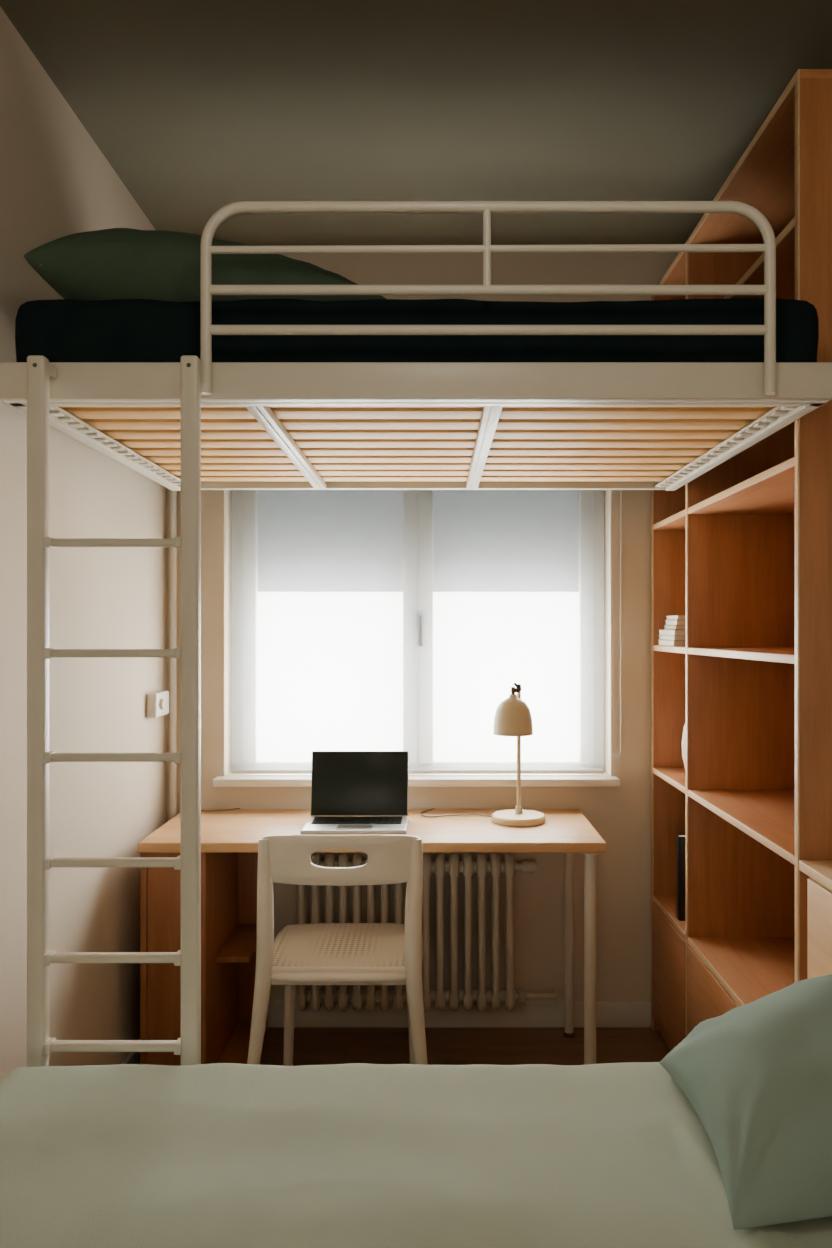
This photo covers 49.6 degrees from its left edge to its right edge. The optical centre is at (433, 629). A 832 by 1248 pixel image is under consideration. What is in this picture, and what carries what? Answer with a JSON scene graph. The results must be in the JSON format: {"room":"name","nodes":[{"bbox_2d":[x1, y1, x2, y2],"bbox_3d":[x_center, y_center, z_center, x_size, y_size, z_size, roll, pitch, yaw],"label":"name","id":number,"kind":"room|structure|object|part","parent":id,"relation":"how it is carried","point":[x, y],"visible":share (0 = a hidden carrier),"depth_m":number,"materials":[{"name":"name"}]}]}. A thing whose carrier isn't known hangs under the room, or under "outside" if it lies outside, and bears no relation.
{"room":"bedroom","nodes":[
{"label":"bedroom","id":0,"kind":"room"},
{"bbox_2d":[0,7,166,1079],"bbox_3d":[-0.965,0.020,0.700,0.150,2.600,4.600,0,0,0],"label":"wall","id":1,"kind":"structure","parent":0,"point":[56,182],"depth_m":2.20,"materials":[{"name":"paint"}]},
{"bbox_2d":[122,1039,139,1063],"bbox_3d":[-0.883,1.278,0.693,0.014,0.085,4.586,0,0,0],"label":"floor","id":2,"kind":"structure","parent":1,"relation":"attached to","point":[133,1057],"depth_m":2.62,"materials":[{"name":"brown wood"}]},
{"bbox_2d":[146,691,168,717],"bbox_3d":[-0.868,0.234,2.850,0.044,0.076,0.140,0,0,0],"label":"thermostat","id":3,"kind":"object","parent":1,"relation":"attached to","point":[157,703],"visible":1,"depth_m":2.79,"materials":[{"name":"white plastic"}]},
{"bbox_2d":[0,0,831,245],"bbox_3d":[0.085,-1.330,0.725,2.350,0.100,5.050,0,0,0],"label":"ceiling","id":4,"kind":"structure","parent":0,"point":[199,108],"depth_m":2.17,"materials":[{"name":"paint"}]},
{"bbox_2d":[0,201,831,490],"bbox_3d":[-0.032,-0.583,2.287,1.487,0.344,1.427,0,0,0],"label":"bed","id":5,"kind":"object","parent":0,"point":[265,425],"visible":0.97,"depth_m":1.60,"materials":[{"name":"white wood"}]},
{"bbox_3d":[-0.746,-0.444,2.145,0.058,0.066,1.030,0,0,0],"label":"rail","id":6,"kind":"part","parent":5,"relation":"part of","materials":[{"name":"white metal"}]},
{"bbox_2d":[27,355,200,1066],"bbox_3d":[-0.550,0.425,1.565,0.294,1.790,0.065,0,0,0],"label":"ladder","id":7,"kind":"object","parent":5,"relation":"attached to","point":[40,1046],"visible":0.82,"depth_m":1.54,"materials":[{"name":"metal"}]},
{"bbox_2d":[15,298,818,361],"bbox_3d":[-0.031,-0.530,2.143,1.491,0.171,1.027,0,0,0],"label":"mattress","id":8,"kind":"object","parent":5,"relation":"on","point":[58,330],"visible":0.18,"depth_m":1.64,"materials":[{"name":"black fabric"}]},
{"bbox_2d":[24,228,385,301],"bbox_3d":[-0.430,-0.726,1.920,0.702,0.221,0.416,0,0,0],"label":"pillow","id":9,"kind":"object","parent":8,"relation":"on","point":[113,263],"visible":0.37,"depth_m":1.73,"materials":[{"name":"green fabric"}]},
{"bbox_3d":[0.095,-0.585,1.587,1.013,0.339,0.028,0,0,0],"label":"guard rail","id":10,"kind":"part","parent":5,"relation":"part of","materials":[{"name":"white metal"}]},
{"bbox_3d":[0.683,-0.444,2.145,0.058,0.066,1.030,0,0,0],"label":"rail","id":11,"kind":"part","parent":5,"relation":"part of","materials":[{"name":"white metal"}]},
{"bbox_2d":[167,252,678,1001],"bbox_3d":[0.085,0.020,3.110,2.250,2.600,0.220,0,0,0],"label":"wall","id":12,"kind":"structure","parent":0,"point":[621,815],"depth_m":3.00,"materials":[{"name":"paint"}]},
{"bbox_2d":[170,490,176,819],"bbox_3d":[-0.862,0.020,2.975,0.022,2.600,0.022,0,0,0],"label":"conduit pipe","id":13,"kind":"object","parent":12,"relation":"attached to","point":[173,494],"visible":0.32,"depth_m":2.97,"materials":[{"name":"white plastic"}]},
{"bbox_2d":[213,772,619,786],"bbox_3d":[-0.058,0.501,3.018,1.335,0.026,0.145,0,0,0],"label":"windowsill","id":14,"kind":"structure","parent":12,"relation":"attached to","point":[229,780],"depth_m":2.95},
{"bbox_2d":[232,490,604,770],"bbox_3d":[-0.055,-0.120,3.111,1.290,1.220,0.158,0,0,0],"label":"window","id":15,"kind":"structure","parent":12,"relation":"in","point":[417,544],"depth_m":3.19,"materials":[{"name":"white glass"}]},
{"bbox_3d":[-0.360,-0.107,3.118,0.600,1.165,0.045,0,0,0],"label":"sash","id":16,"kind":"part","parent":15,"relation":"part of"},
{"bbox_2d":[258,490,577,591],"bbox_3d":[-0.055,-0.430,3.188,1.286,0.590,0.005,0,0,0],"label":"roller blind","id":17,"kind":"object","parent":15,"relation":"attached to","point":[309,540],"depth_m":3.18,"materials":[{"name":"fabric"}]},
{"bbox_3d":[-0.045,-0.007,3.064,0.024,0.125,0.064,0,0,0],"label":"handle","id":18,"kind":"part","parent":15,"relation":"part of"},
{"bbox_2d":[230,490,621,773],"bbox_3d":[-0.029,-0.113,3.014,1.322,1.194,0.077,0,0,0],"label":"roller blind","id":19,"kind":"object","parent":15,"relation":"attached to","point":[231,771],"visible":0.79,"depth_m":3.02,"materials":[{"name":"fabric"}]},
{"bbox_3d":[0.604,-0.145,3.002,0.057,1.130,0.055,0,0,0],"label":"bead chain","id":20,"kind":"part","parent":19,"relation":"part of","materials":[{"name":"beige plastic"}]},
{"bbox_3d":[0.250,-0.107,3.118,0.600,1.165,0.045,0,0,0],"label":"sash","id":21,"kind":"part","parent":15,"relation":"part of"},
{"bbox_2d":[295,853,558,1010],"bbox_3d":[-0.020,0.980,2.941,0.858,0.509,0.116,0,0,0],"label":"radiator","id":22,"kind":"object","parent":12,"relation":"attached to","point":[316,996],"visible":0.74,"depth_m":2.89,"materials":[{"name":"metal"}]},
{"bbox_2d":[268,1001,650,1026],"bbox_3d":[-0.085,1.278,2.993,1.610,0.085,0.014,0,0,0],"label":"baseboard","id":23,"kind":"structure","parent":12,"relation":"attached to","point":[528,1013],"depth_m":2.99,"materials":[{"name":"beige wood"}]},
{"bbox_2d":[260,1027,669,1065],"bbox_3d":[0.085,1.370,0.725,2.350,0.100,5.050,0,0,0],"label":"floor","id":24,"kind":"structure","parent":0,"point":[312,1045],"depth_m":2.86,"materials":[{"name":"brown wood"}]},
{"bbox_2d":[247,834,427,1065],"bbox_3d":[-0.240,0.920,2.426,0.487,0.803,0.464,0,0,0],"label":"chair","id":25,"kind":"object","parent":24,"relation":"on","point":[314,953],"visible":0.91,"depth_m":2.27,"materials":[{"name":"plastic"}]},
{"bbox_3d":[-0.440,0.928,2.254,0.054,0.788,0.132,0,0,20],"label":"leg","id":26,"kind":"part","parent":25,"relation":"part of","materials":[{"name":"plastic"}]},
{"bbox_3d":[-0.419,1.095,2.607,0.055,0.452,0.037,0,0,45],"label":"leg","id":27,"kind":"part","parent":25,"relation":"part of","materials":[{"name":"plastic"}]},
{"bbox_3d":[-0.240,0.865,2.450,0.384,0.026,0.370,0,0,0],"label":"seat","id":28,"kind":"part","parent":25,"relation":"part of","materials":[{"name":"plastic"}]},
{"bbox_3d":[-0.240,0.582,2.293,0.422,0.126,0.057,0,0,0],"label":"backrest","id":29,"kind":"part","parent":25,"relation":"part of","materials":[{"name":"plastic"}]},
{"bbox_3d":[-0.240,0.873,2.450,0.420,0.045,0.416,0,0,0],"label":"seat frame","id":30,"kind":"part","parent":25,"relation":"part of","materials":[{"name":"plastic"}]},
{"bbox_3d":[-0.061,1.095,2.607,0.055,0.452,0.037,0,0,-45],"label":"leg","id":31,"kind":"part","parent":25,"relation":"part of","materials":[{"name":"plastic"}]},
{"bbox_3d":[-0.036,0.928,2.257,0.078,0.788,0.126,0,0,0],"label":"leg","id":32,"kind":"part","parent":25,"relation":"part of","materials":[{"name":"plastic"}]},
{"bbox_2d":[138,809,606,1065],"bbox_3d":[-0.172,0.957,2.744,1.309,0.727,0.477,0,0,0],"label":"desk","id":33,"kind":"object","parent":24,"relation":"on","point":[230,838],"visible":0.68,"depth_m":2.62,"materials":[{"name":"brown wood"}]},
{"bbox_3d":[-0.734,0.958,2.538,0.144,0.665,0.017,0,0,0],"label":"door","id":34,"kind":"part","parent":33,"relation":"part of","materials":[{"name":"brown wood"}]},
{"bbox_2d":[201,808,239,811],"bbox_3d":[-0.719,0.589,2.948,0.163,0.006,0.040,0,0,-4],"label":"cable","id":35,"kind":"object","parent":33,"relation":"on","point":[234,808],"visible":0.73,"depth_m":2.93,"materials":[{"name":"plastic"}]},
{"bbox_2d":[301,751,408,834],"bbox_3d":[-0.233,0.487,2.725,0.306,0.209,0.250,0,0,0],"label":"laptop","id":36,"kind":"object","parent":33,"relation":"on","point":[353,792],"visible":1,"depth_m":2.81,"materials":[{"name":"metal"}]},
{"bbox_2d":[421,683,544,826],"bbox_3d":[0.154,0.377,2.841,0.406,0.431,0.175,0,0,28],"label":"desk lamp","id":37,"kind":"object","parent":33,"relation":"on","point":[513,717],"visible":1,"depth_m":2.73,"materials":[{"name":"beige metal"}]},
{"bbox_3d":[0.072,0.588,2.897,0.229,0.006,0.138,0,0,0],"label":"cord","id":38,"kind":"part","parent":37,"relation":"part of","materials":[{"name":"metal"}]},
{"bbox_3d":[0.243,0.259,2.765,0.122,0.122,0.122,0,0,0],"label":"lamp shade","id":39,"kind":"part","parent":37,"relation":"part of","materials":[{"name":"ceramic"}]},
{"bbox_3d":[0.440,0.971,2.930,0.060,0.698,0.060,0,0,0],"label":"leg","id":40,"kind":"part","parent":33,"relation":"part of","materials":[{"name":"metal"}]},
{"bbox_3d":[0.440,0.971,2.535,0.060,0.698,0.060,0,0,0],"label":"leg","id":41,"kind":"part","parent":33,"relation":"part of","materials":[{"name":"metal"}]},
{"bbox_2d":[651,69,831,1050],"bbox_3d":[0.886,0.105,2.382,0.337,2.430,1.204,0,0,0],"label":"bookshelf","id":42,"kind":"object","parent":24,"relation":"on","point":[742,550],"visible":0.73,"depth_m":2.56,"materials":[{"name":"brown wood"}]},
{"bbox_3d":[0.727,1.082,2.772,0.018,0.376,0.381,0,0,0],"label":"door","id":43,"kind":"part","parent":42,"relation":"part of","materials":[{"name":"brown wood"}]},
{"bbox_3d":[0.884,-0.338,2.771,0.326,0.018,0.386,0,0,0],"label":"shelf","id":44,"kind":"part","parent":42,"relation":"part of","materials":[{"name":"brown wood"}]},
{"bbox_3d":[0.884,0.059,2.771,0.326,0.018,0.386,0,0,0],"label":"shelf","id":45,"kind":"part","parent":42,"relation":"part of","materials":[{"name":"brown wood"}]},
{"bbox_3d":[0.884,0.462,2.771,0.326,0.018,0.386,0,0,0],"label":"shelf","id":46,"kind":"part","parent":42,"relation":"part of","materials":[{"name":"brown wood"}]},
{"bbox_3d":[0.884,0.882,2.771,0.326,0.018,0.386,0,0,0],"label":"shelf","id":47,"kind":"part","parent":42,"relation":"part of","materials":[{"name":"brown wood"}]},
{"bbox_2d":[658,640,684,645],"bbox_3d":[0.798,0.041,2.835,0.140,0.017,0.190,0,0,0],"label":"book","id":48,"kind":"object","parent":42,"relation":"on","point":[661,642],"visible":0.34,"depth_m":2.79,"materials":[{"name":"paper"}]},
{"bbox_2d":[658,635,684,639],"bbox_3d":[0.802,0.025,2.845,0.140,0.014,0.190,0,0,0],"label":"book","id":49,"kind":"object","parent":48,"relation":"on","point":[661,637],"visible":0.27,"depth_m":2.80,"materials":[{"name":"paper"}]},
{"bbox_2d":[659,630,684,635],"bbox_3d":[0.799,0.008,2.830,0.140,0.018,0.190,0,0,0],"label":"book","id":50,"kind":"object","parent":49,"relation":"on","point":[661,632],"visible":0.29,"depth_m":2.76,"materials":[{"name":"paper"}]},
{"bbox_2d":[664,625,684,629],"bbox_3d":[0.802,-0.008,2.850,0.115,0.013,0.140,0,0,0],"label":"book","id":51,"kind":"object","parent":50,"relation":"on","point":[667,627],"visible":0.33,"depth_m":2.79,"materials":[{"name":"paper"}]},
{"bbox_2d":[665,620,684,624],"bbox_3d":[0.805,-0.023,2.850,0.115,0.016,0.140,0,0,0],"label":"book","id":52,"kind":"object","parent":51,"relation":"on","point":[668,622],"visible":0.29,"depth_m":2.80,"materials":[{"name":"paper"}]},
{"bbox_2d":[667,615,684,619],"bbox_3d":[0.808,-0.039,2.850,0.115,0.014,0.140,0,0,0],"label":"book","id":53,"kind":"object","parent":52,"relation":"on","point":[673,617],"visible":0.37,"depth_m":2.80,"materials":[{"name":"paper"}]},
{"bbox_2d":[677,835,684,920],"bbox_3d":[0.818,0.746,2.714,0.165,0.252,0.028,0,0,0],"label":"book","id":54,"kind":"object","parent":42,"relation":"on","point":[680,838],"visible":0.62,"depth_m":2.70,"materials":[{"name":"black paper"}]},
{"bbox_2d":[681,725,684,765],"bbox_3d":[0.832,0.352,2.790,0.125,0.200,0.125,0,0,23],"label":"vase","id":55,"kind":"object","parent":42,"relation":"on","point":[683,736],"visible":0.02,"depth_m":2.79,"materials":[{"name":"white ceramic"}]},
{"bbox_3d":[0.727,1.082,2.179,0.018,0.376,0.756,0,0,0],"label":"door","id":56,"kind":"part","parent":42,"relation":"part of","materials":[{"name":"brown wood"}]},
{"bbox_3d":[0.887,-1.101,2.382,0.335,0.018,1.204,0,0,0],"label":"panel","id":57,"kind":"part","parent":42,"relation":"part of","materials":[{"name":"brown wood"}]},
{"bbox_3d":[0.884,-0.338,2.179,0.326,0.018,0.762,0,0,0],"label":"shelf","id":58,"kind":"part","parent":42,"relation":"part of","materials":[{"name":"brown wood"}]},
{"bbox_3d":[0.884,0.059,2.179,0.326,0.018,0.762,0,0,0],"label":"shelf","id":59,"kind":"part","parent":42,"relation":"part of","materials":[{"name":"brown wood"}]},
{"bbox_3d":[0.884,0.462,2.179,0.326,0.018,0.762,0,0,0],"label":"shelf","id":60,"kind":"part","parent":42,"relation":"part of","materials":[{"name":"brown wood"}]},
{"bbox_3d":[0.884,0.882,2.179,0.326,0.018,0.762,0,0,0],"label":"shelf","id":61,"kind":"part","parent":42,"relation":"part of","materials":[{"name":"brown wood"}]},
{"bbox_3d":[0.884,-0.818,2.179,0.326,0.018,0.762,0,0,0],"label":"shelf","id":62,"kind":"part","parent":42,"relation":"part of","materials":[{"name":"brown wood"}]},
{"bbox_2d":[799,860,831,978],"bbox_3d":[0.887,0.887,1.188,0.335,0.866,1.177,0,0,0],"label":"base cabinet","id":63,"kind":"object","parent":24,"relation":"on","point":[819,882],"visible":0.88,"depth_m":1.69,"materials":[{"name":"brown wood"}]},
{"bbox_3d":[0.731,0.875,1.553,0.018,0.790,0.378,0,0,0],"label":"door","id":64,"kind":"part","parent":63,"relation":"part of","materials":[{"name":"brown wood"}]},
{"bbox_3d":[0.012,1.021,0.797,1.366,0.599,1.296,0,0,0],"label":"bed","id":65,"kind":"object","parent":24,"relation":"on","visible":0,"materials":[{"name":"green fabric"}]},
{"bbox_2d":[0,1062,831,1247],"bbox_3d":[-0.019,0.887,0.801,1.414,0.417,1.399,0,0,0],"label":"duvet","id":66,"kind":"object","parent":65,"relation":"on","point":[215,1155],"visible":0.84,"depth_m":1.17,"materials":[{"name":"green fabric"}]},
{"bbox_2d":[659,974,831,1229],"bbox_3d":[0.522,0.587,1.200,0.370,0.193,0.402,0,0,0],"label":"pillow","id":67,"kind":"object","parent":66,"relation":"on","point":[756,1075],"visible":1,"depth_m":1.11,"materials":[{"name":"green fabric"}]}
]}

